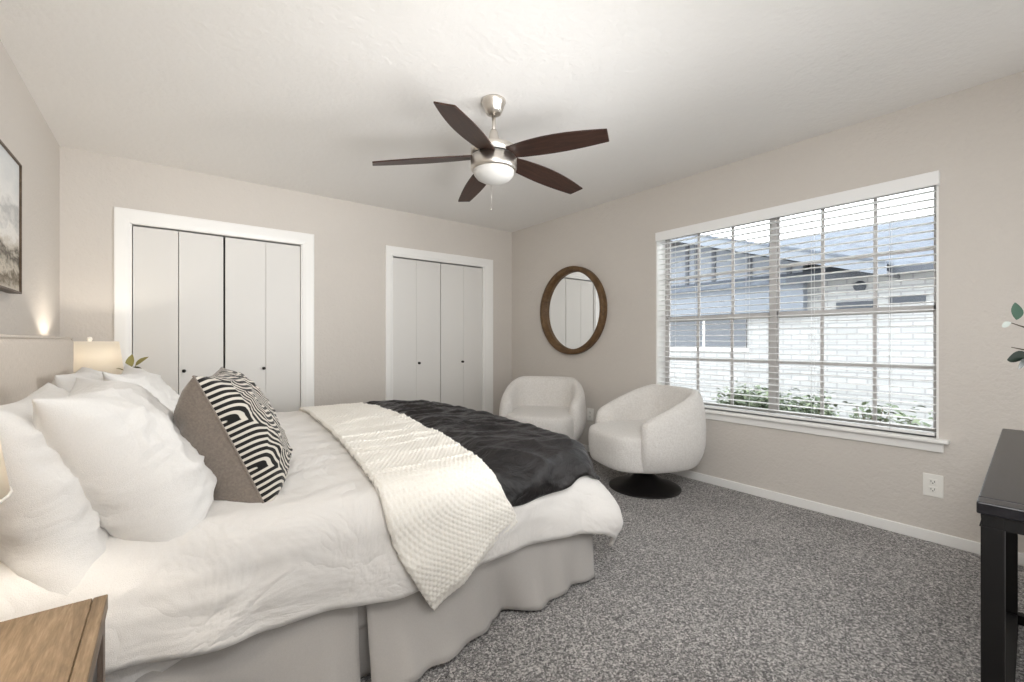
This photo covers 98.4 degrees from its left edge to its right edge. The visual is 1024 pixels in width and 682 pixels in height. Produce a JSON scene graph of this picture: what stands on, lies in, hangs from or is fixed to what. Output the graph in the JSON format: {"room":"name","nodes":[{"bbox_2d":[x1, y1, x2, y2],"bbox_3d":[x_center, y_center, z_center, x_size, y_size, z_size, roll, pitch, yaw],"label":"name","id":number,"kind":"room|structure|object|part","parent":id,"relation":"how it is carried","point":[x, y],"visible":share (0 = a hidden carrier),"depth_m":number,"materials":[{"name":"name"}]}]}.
{"room":"bedroom","nodes":[
{"label":"bedroom","id":0,"kind":"room"},
{"bbox_2d":[0,40,59,336],"bbox_3d":[-1.731,-0.112,1.175,0.120,2.440,4.820,0,0,-38],"label":"wall","id":1,"kind":"structure","parent":0,"point":[24,130],"depth_m":2.42,"materials":[{"name":"beige paint"}]},
{"bbox_2d":[0,139,21,293],"bbox_3d":[-1.909,-0.524,1.536,0.042,0.606,1.350,0,0,-38],"label":"painting","id":2,"kind":"object","parent":1,"relation":"attached to","point":[10,167],"visible":1,"depth_m":1.96,"materials":[{"name":"paint"}]},
{"bbox_2d":[60,146,511,415],"bbox_3d":[-1.761,-0.112,4.497,3.914,2.440,0.700,0,0,-38],"label":"wall","id":3,"kind":"structure","parent":0,"point":[351,238],"depth_m":4.06,"materials":[{"name":"beige paint"}]},
{"bbox_2d":[133,226,222,394],"bbox_3d":[-2.579,0.118,3.437,0.562,1.939,0.071,0,0,-38],"label":"door","id":4,"kind":"structure","parent":3,"relation":"in","point":[155,251],"depth_m":3.42,"materials":[{"name":"white paint"}]},
{"bbox_3d":[-2.704,0.118,3.358,0.268,1.939,0.030,0,0,-35],"label":"panel","id":5,"kind":"part","parent":4,"relation":"part of","materials":[{"name":"white paint"}]},
{"bbox_3d":[-2.481,0.118,3.532,0.291,1.939,0.030,0,0,-40],"label":"panel","id":6,"kind":"part","parent":4,"relation":"part of","materials":[{"name":"white paint"}]},
{"bbox_2d":[114,207,313,407],"bbox_3d":[-2.368,0.070,3.644,1.354,2.075,0.139,0,0,-38],"label":"door frame","id":7,"kind":"structure","parent":3,"relation":"attached to","point":[125,219],"depth_m":3.48,"materials":[{"name":"white wood"}]},
{"bbox_2d":[225,237,299,412],"bbox_3d":[-2.126,0.118,3.796,0.566,1.939,0.062,0,0,-38],"label":"door","id":8,"kind":"structure","parent":3,"relation":"in","point":[262,279],"depth_m":3.80,"materials":[{"name":"white paint"}]},
{"bbox_3d":[-2.243,0.118,3.723,0.292,1.939,0.030,0,0,-38],"label":"panel","id":9,"kind":"part","parent":8,"relation":"part of","materials":[{"name":"white paint"}]},
{"bbox_3d":[-2.019,0.118,3.898,0.272,1.939,0.030,0,0,-38],"label":"panel","id":10,"kind":"part","parent":8,"relation":"part of","materials":[{"name":"white paint"}]},
{"bbox_2d":[393,258,439,401],"bbox_3d":[-1.001,0.118,4.671,0.547,1.939,0.064,0,0,-38],"label":"door","id":11,"kind":"structure","parent":3,"relation":"in","point":[416,284],"depth_m":4.66,"materials":[{"name":"white paint"}]},
{"bbox_3d":[-1.123,0.118,4.594,0.259,1.939,0.030,0,0,-37],"label":"panel","id":12,"kind":"part","parent":11,"relation":"part of","materials":[{"name":"white paint"}]},
{"bbox_3d":[-0.907,0.118,4.762,0.286,1.939,0.030,0,0,-39],"label":"panel","id":13,"kind":"part","parent":11,"relation":"part of","materials":[{"name":"white paint"}]},
{"bbox_2d":[385,245,492,413],"bbox_3d":[-0.783,0.074,4.878,1.316,2.067,0.139,0,0,-38],"label":"door frame","id":14,"kind":"structure","parent":3,"relation":"attached to","point":[391,252],"depth_m":4.93,"materials":[{"name":"white wood"}]},
{"bbox_2d":[440,263,481,410],"bbox_3d":[-0.565,0.118,5.010,0.541,1.939,0.064,0,0,-38],"label":"door","id":15,"kind":"structure","parent":3,"relation":"in","point":[460,286],"depth_m":5.00,"materials":[{"name":"white paint"}]},
{"bbox_3d":[-0.674,0.118,4.944,0.288,1.939,0.030,0,0,-37],"label":"panel","id":16,"kind":"part","parent":15,"relation":"part of","materials":[{"name":"white paint"}]},
{"bbox_3d":[-0.460,0.118,5.110,0.251,1.939,0.030,0,0,-39],"label":"panel","id":17,"kind":"part","parent":15,"relation":"part of","materials":[{"name":"white paint"}]},
{"bbox_2d":[0,0,1023,231],"bbox_3d":[-0.107,-1.382,2.438,4.234,0.100,4.820,0,0,-38],"label":"ceiling","id":18,"kind":"structure","parent":0,"point":[303,96],"depth_m":2.23,"materials":[{"name":"white paint"}]},
{"bbox_2d":[372,94,608,209],"bbox_3d":[-0.054,-1.044,2.474,1.246,0.575,1.290,0,0,-39],"label":"ceiling fan","id":19,"kind":"object","parent":18,"relation":"hanging from","point":[494,160],"visible":1,"depth_m":2.36,"materials":[{"name":"brown wood"}]},
{"bbox_3d":[-0.488,-0.996,2.441,0.576,0.007,0.142,-5,12,-3],"label":"blade","id":20,"kind":"part","parent":19,"relation":"part of","materials":[{"name":"brown wood"}]},
{"bbox_3d":[-0.212,-0.996,2.079,0.142,0.007,0.576,12,8,14],"label":"blade","id":21,"kind":"part","parent":19,"relation":"part of","materials":[{"name":"brown wood"}]},
{"bbox_3d":[-0.229,-0.996,2.815,0.142,0.007,0.576,-13,0,-21],"label":"blade","id":22,"kind":"part","parent":19,"relation":"part of","materials":[{"name":"brown wood"}]},
{"bbox_3d":[-0.101,-0.908,2.450,0.228,0.067,0.228,0,0,-39],"label":"lamp shade","id":23,"kind":"part","parent":19,"relation":"part of","materials":[{"name":"white glass"}]},
{"bbox_3d":[0.207,-0.996,2.684,0.576,0.007,0.142,6,-16,-39],"label":"blade","id":24,"kind":"part","parent":19,"relation":"part of","materials":[{"name":"brown wood"}]},
{"bbox_3d":[0.217,-0.996,2.229,0.576,0.007,0.142,6,-9,33],"label":"blade","id":25,"kind":"part","parent":19,"relation":"part of","materials":[{"name":"brown wood"}]},
{"bbox_2d":[360,451,1023,681],"bbox_3d":[-0.301,1.158,2.687,4.234,0.100,5.450,0,0,-38],"label":"floor","id":26,"kind":"structure","parent":0,"point":[707,582],"depth_m":1.81,"materials":[{"name":"grey carpet"}]},
{"bbox_2d":[0,594,107,681],"bbox_3d":[-0.839,0.808,0.551,0.484,0.600,0.500,0,0,-38],"label":"nightstand","id":27,"kind":"object","parent":26,"relation":"on","point":[66,643],"visible":1,"depth_m":0.75,"materials":[{"name":"brown wood"}]},
{"bbox_2d":[0,442,12,502],"bbox_3d":[-0.887,0.240,0.558,0.341,0.535,0.341,0,0,-38],"label":"table lamp","id":28,"kind":"object","parent":27,"relation":"on","point":[6,490],"visible":1,"depth_m":0.66,"materials":[{"name":"beige fabric"}]},
{"bbox_3d":[-0.677,0.670,0.677,0.023,0.195,0.422,0,0,-38],"label":"drawer","id":29,"kind":"part","parent":27,"relation":"part of","materials":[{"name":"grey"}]},
{"bbox_2d":[0,334,594,681],"bbox_3d":[-1.038,0.543,2.218,2.205,1.130,2.187,0,0,-38],"label":"bed","id":30,"kind":"object","parent":26,"relation":"on","point":[399,640],"visible":0.17,"depth_m":1.47,"materials":[{"name":"fabric"}]},
{"bbox_3d":[-1.851,0.484,1.585,0.144,1.008,2.185,0,0,-38],"label":"headboard","id":31,"kind":"part","parent":30,"relation":"part of","materials":[{"name":"fabric"}]},
{"bbox_2d":[0,382,109,595],"bbox_3d":[-1.234,0.373,1.213,0.288,0.478,0.703,0,0,-39],"label":"bed pillow","id":32,"kind":"object","parent":30,"relation":"on","point":[51,534],"visible":0.56,"depth_m":0.97,"materials":[{"name":"white fabric"}]},
{"bbox_2d":[51,367,102,392],"bbox_3d":[-1.947,0.343,2.109,0.325,0.416,0.705,0,0,-39],"label":"bed pillow","id":33,"kind":"object","parent":30,"relation":"on","point":[66,381],"visible":0.2,"depth_m":1.83,"materials":[{"name":"white fabric"}]},
{"bbox_2d":[31,377,216,541],"bbox_3d":[-1.121,0.344,1.325,0.389,0.445,0.706,0,0,-40],"label":"pillow sham","id":34,"kind":"object","parent":30,"relation":"on","point":[128,455],"visible":0.86,"depth_m":1.10,"materials":[{"name":"white fabric"}]},
{"bbox_2d":[102,363,179,412],"bbox_3d":[-1.740,0.333,2.137,0.334,0.431,0.768,0,0,-34],"label":"pillow sham","id":35,"kind":"object","parent":30,"relation":"on","point":[153,383],"visible":0.27,"depth_m":1.99,"materials":[{"name":"white fabric"}]},
{"bbox_2d":[105,659,180,681],"bbox_3d":[-0.920,0.687,1.133,0.620,0.343,0.124,0,0,-38],"label":"sheet","id":36,"kind":"object","parent":30,"relation":"on","point":[131,674],"visible":0.02,"depth_m":1.07,"materials":[{"name":"white fabric"}]},
{"bbox_3d":[-0.826,0.930,1.106,0.895,0.334,0.078,0,0,-38],"label":"skirt panel","id":37,"kind":"part","parent":30,"relation":"part of","materials":[{"name":"grey fabric"}]},
{"bbox_2d":[0,411,622,674],"bbox_3d":[-0.943,0.700,2.273,2.118,0.527,2.182,0,0,-38],"label":"duvet","id":38,"kind":"object","parent":30,"relation":"on","point":[323,544],"visible":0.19,"depth_m":1.24,"materials":[{"name":"white fabric"}]},
{"bbox_2d":[173,367,292,502],"bbox_3d":[-0.928,0.310,1.499,0.325,0.426,0.466,0,0,-25],"label":"throw pillow","id":39,"kind":"object","parent":38,"relation":"on","point":[228,419],"visible":0.82,"depth_m":1.32,"materials":[{"name":"beige fabric"}]},
{"bbox_2d":[299,402,517,610],"bbox_3d":[-0.788,0.663,2.400,0.543,0.511,2.140,0,0,-35],"label":"knit throw","id":40,"kind":"object","parent":38,"relation":"on","point":[444,509],"visible":0.94,"depth_m":1.59,"materials":[{"name":"white fabric"}]},
{"bbox_2d":[366,400,599,506],"bbox_3d":[-0.435,0.631,2.715,0.734,0.445,2.154,0,0,-38],"label":"throw","id":41,"kind":"object","parent":38,"relation":"on","point":[530,462],"visible":0.72,"depth_m":1.97,"materials":[{"name":"black fabric"}]},
{"bbox_3d":[-0.494,0.929,1.440,0.150,0.333,0.004,0,0,-38],"label":"skirt panel","id":42,"kind":"part","parent":30,"relation":"part of","materials":[{"name":"grey fabric"}]},
{"bbox_3d":[-0.036,0.928,1.723,1.062,0.329,0.113,0,0,-41],"label":"skirt panel","id":43,"kind":"part","parent":30,"relation":"part of","materials":[{"name":"grey fabric"}]},
{"bbox_2d":[499,376,585,440],"bbox_3d":[0.291,0.732,4.168,0.810,0.751,0.790,0,0,12],"label":"armchair","id":44,"kind":"object","parent":26,"relation":"on","point":[557,404],"visible":0.73,"depth_m":4.17,"materials":[{"name":"beige fabric"}]},
{"bbox_2d":[506,406,573,438],"bbox_3d":[0.281,0.776,4.122,0.650,0.272,0.695,0,0,12],"label":"seat cushion","id":45,"kind":"object","parent":44,"relation":"on","point":[558,419],"depth_m":3.85,"materials":[{"name":"beige fabric"}]},
{"bbox_2d":[588,384,705,498],"bbox_3d":[1.006,0.732,3.356,0.790,0.751,0.810,0,0,-18],"label":"armchair","id":46,"kind":"object","parent":26,"relation":"on","point":[647,431],"visible":1,"depth_m":3.10,"materials":[{"name":"beige fabric"}]},
{"bbox_2d":[588,420,646,472],"bbox_3d":[0.961,0.776,3.341,0.695,0.272,0.650,0,0,-18],"label":"seat cushion","id":47,"kind":"object","parent":46,"relation":"on","point":[619,445],"depth_m":3.09,"materials":[{"name":"beige fabric"}]},
{"bbox_2d":[976,428,1023,681],"bbox_3d":[1.620,0.731,1.244,1.260,0.755,0.360,0,0,-40],"label":"console table","id":48,"kind":"object","parent":26,"relation":"on","point":[1000,501],"visible":1,"depth_m":0.97,"materials":[{"name":"black wood"}]},
{"bbox_3d":[1.056,0.757,0.971,0.036,0.702,0.036,0,0,-40],"label":"leg","id":49,"kind":"part","parent":48,"relation":"part of","materials":[{"name":"black wood"}]},
{"bbox_3d":[1.620,0.393,1.244,1.252,0.028,0.352,0,0,-40],"label":"frame","id":50,"kind":"part","parent":48,"relation":"part of","materials":[{"name":"black wood"}]},
{"bbox_3d":[1.981,0.757,1.755,0.036,0.702,0.036,0,0,-40],"label":"leg","id":51,"kind":"part","parent":48,"relation":"part of","materials":[{"name":"black wood"}]},
{"bbox_2d":[1002,303,1023,368],"bbox_3d":[1.620,0.093,1.246,0.213,0.520,0.359,0,0,-17],"label":"plant","id":52,"kind":"object","parent":48,"relation":"on","point":[1017,312],"visible":1,"depth_m":1.42,"materials":[{"name":"green plant"}]},
{"bbox_3d":[1.608,1.090,1.258,1.248,0.036,0.312,0,0,-40],"label":"floor rail","id":53,"kind":"part","parent":48,"relation":"part of","materials":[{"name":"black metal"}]},
{"bbox_3d":[-2.572,0.808,2.776,0.484,0.600,0.500,0,0,-38],"label":"nightstand","id":54,"kind":"object","parent":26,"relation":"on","visible":0},
{"bbox_2d":[73,337,123,373],"bbox_3d":[-2.639,0.240,2.761,0.341,0.535,0.341,0,0,-38],"label":"table lamp","id":55,"kind":"object","parent":54,"relation":"on","point":[105,356],"visible":0.33,"depth_m":2.69,"materials":[{"name":"beige fabric"}]},
{"bbox_2d":[117,354,147,369],"bbox_3d":[-2.377,0.295,2.758,0.172,0.425,0.193,0,0,-38],"label":"potted plant","id":56,"kind":"object","parent":54,"relation":"on","point":[130,360],"visible":0.14,"depth_m":2.75,"materials":[{"name":"yellow plant"}]},
{"bbox_2d":[512,71,1023,552],"bbox_3d":[1.472,-0.112,3.668,0.170,2.440,4.820,0,0,-38],"label":"wall","id":57,"kind":"structure","parent":0,"point":[974,136],"depth_m":2.67,"materials":[{"name":"beige paint"}]},
{"bbox_2d":[540,266,606,354],"bbox_3d":[0.613,-0.316,4.580,0.066,0.912,0.912,0,0,-38],"label":"wall mirror","id":58,"kind":"object","parent":57,"relation":"attached to","point":[573,307],"visible":1,"depth_m":4.57,"materials":[{"name":"brown wood"}]},
{"bbox_3d":[0.632,-0.316,4.596,0.008,0.812,0.812,0,0,-38],"label":"glass","id":59,"kind":"part","parent":58,"relation":"part of","materials":[{"name":"white mirror"}]},
{"bbox_2d":[587,408,593,420],"bbox_3d":[0.781,0.733,4.410,0.009,0.124,0.084,0,0,-38],"label":"electrical outlet","id":60,"kind":"object","parent":57,"relation":"attached to","point":[590,412],"visible":1,"depth_m":4.40,"materials":[{"name":"white plastic"}]},
{"bbox_2d":[656,185,949,452],"bbox_3d":[1.838,-0.157,3.158,0.230,1.530,1.868,0,0,-38],"label":"window","id":61,"kind":"structure","parent":57,"relation":"in","point":[899,439],"depth_m":3.03,"materials":[{"name":"white"}]},
{"bbox_3d":[1.640,-0.534,3.562,0.018,0.739,0.845,0,0,-38],"label":"sash","id":62,"kind":"part","parent":61,"relation":"part of","materials":[{"name":"beige metal"}]},
{"bbox_3d":[1.629,0.153,3.554,0.018,0.724,0.845,0,0,-38],"label":"sash","id":63,"kind":"part","parent":61,"relation":"part of","materials":[{"name":"glass"}]},
{"bbox_2d":[655,170,939,435],"bbox_3d":[1.808,-0.198,3.122,0.116,1.453,1.770,0,0,-38],"label":"window blind","id":64,"kind":"object","parent":61,"relation":"attached to","point":[928,179],"visible":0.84,"depth_m":2.91,"materials":[{"name":"white plastic"}]},
{"bbox_3d":[1.367,-0.175,3.738,0.055,1.393,0.002,0,0,-38],"label":"ladder cord","id":65,"kind":"part","parent":64,"relation":"part of","materials":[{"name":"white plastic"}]},
{"bbox_3d":[1.995,-0.175,2.931,0.055,1.393,0.002,0,0,-38],"label":"ladder cord","id":66,"kind":"part","parent":64,"relation":"part of","materials":[{"name":"white fabric"}]},
{"bbox_3d":[1.826,0.520,3.149,0.052,0.018,1.742,0,0,-38],"label":"rail","id":67,"kind":"part","parent":64,"relation":"part of","materials":[{"name":"white wood"}]},
{"bbox_3d":[2.241,-0.175,2.615,0.055,1.393,0.002,0,0,-38],"label":"ladder cord","id":68,"kind":"part","parent":64,"relation":"part of","materials":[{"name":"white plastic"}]},
{"bbox_3d":[1.836,0.544,3.156,0.225,0.022,1.868,0,0,-38],"label":"sill","id":69,"kind":"part","parent":61,"relation":"part of","materials":[{"name":"white"}]},
{"bbox_3d":[2.181,-0.534,2.867,0.018,0.739,0.845,0,0,-38],"label":"sash","id":70,"kind":"part","parent":61,"relation":"part of","materials":[{"name":"beige metal"}]},
{"bbox_3d":[2.170,0.153,2.858,0.018,0.724,0.845,0,0,-38],"label":"sash","id":71,"kind":"part","parent":61,"relation":"part of","materials":[{"name":"glass"}]},
{"bbox_2d":[583,444,1023,565],"bbox_3d":[1.400,1.077,3.611,0.014,0.062,4.580,0,0,-38],"label":"baseboard","id":72,"kind":"structure","parent":57,"relation":"attached to","point":[967,545],"depth_m":2.73,"materials":[{"name":"white wood"}]},
{"bbox_2d":[923,473,943,498],"bbox_3d":[2.319,0.796,2.435,0.009,0.124,0.084,0,0,-38],"label":"electrical outlet","id":73,"kind":"object","parent":57,"relation":"attached to","point":[933,485],"visible":1,"depth_m":2.43,"materials":[{"name":"white plastic"}]},
{"bbox_2d":[929,486,936,492],"bbox_3d":[2.317,0.817,2.434,0.004,0.030,0.034,0,0,-38],"label":"receptacle","id":74,"kind":"object","parent":73,"relation":"attached to","point":[932,489],"depth_m":2.43,"materials":[{"name":"white plastic"}]},
{"bbox_2d":[929,478,936,484],"bbox_3d":[2.317,0.775,2.434,0.004,0.030,0.034,0,0,-38],"label":"receptacle","id":75,"kind":"object","parent":73,"relation":"attached to","point":[932,481],"depth_m":2.43,"materials":[{"name":"white plastic"}]},
{"label":"outside","id":76,"kind":"structure","parent":0,"visible":0},
{"bbox_3d":[4.459,1.508,8.541,10.470,0.100,20.000,0,0,-38],"label":"ground","id":77,"kind":"structure","parent":76,"visible":0},
{"bbox_2d":[712,380,797,410],"bbox_3d":[3.130,0.988,5.753,0.920,0.949,1.066,0,0,-4],"label":"shrub","id":78,"kind":"object","parent":77,"relation":"on","point":[739,397],"visible":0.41,"depth_m":5.65,"materials":[{"name":"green plant"}]},
{"bbox_2d":[756,388,839,416],"bbox_3d":[3.506,1.023,5.330,0.968,0.879,1.028,0,0,-38],"label":"shrub","id":79,"kind":"object","parent":77,"relation":"on","point":[807,404],"visible":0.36,"depth_m":5.26,"materials":[{"name":"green plant"}]},
{"bbox_2d":[670,216,933,426],"bbox_3d":[5.080,-0.342,7.377,3.320,3.600,13.800,0,0,-38],"label":"house","id":80,"kind":"structure","parent":77,"relation":"on","point":[758,337],"depth_m":6.64,"materials":[{"name":"white paint"}]},
{"bbox_2d":[853,281,866,290],"bbox_3d":[4.822,-0.762,6.137,0.050,0.150,0.150,0,0,-38],"label":"wall lamp","id":81,"kind":"object","parent":80,"relation":"attached to","point":[855,287],"depth_m":6.12,"materials":[{"name":"grey metal"}]},
{"bbox_2d":[836,295,925,308],"bbox_3d":[4.956,-0.522,5.981,0.030,0.140,0.950,0,0,-38],"label":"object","id":82,"kind":"object","parent":80,"relation":"attached to","point":[920,298],"depth_m":5.97,"materials":[{"name":"grey"}]},
{"bbox_2d":[839,398,925,423],"bbox_3d":[3.814,1.036,4.627,0.634,0.850,0.701,0,0,-38],"label":"shrub","id":83,"kind":"object","parent":77,"relation":"on","point":[856,415],"visible":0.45,"depth_m":4.66,"materials":[{"name":"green plant"}]},
{"bbox_3d":[3.825,1.080,4.703,0.256,0.761,0.364,0,0,20],"label":"stem","id":84,"kind":"part","parent":83,"relation":"part of","materials":[{"name":"green plant"}]},
{"bbox_2d":[877,401,932,426],"bbox_3d":[4.088,1.050,4.407,0.795,0.822,0.743,0,0,-38],"label":"shrub","id":85,"kind":"object","parent":77,"relation":"on","point":[910,422],"visible":0.19,"depth_m":4.44,"materials":[{"name":"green plant"}]}
]}

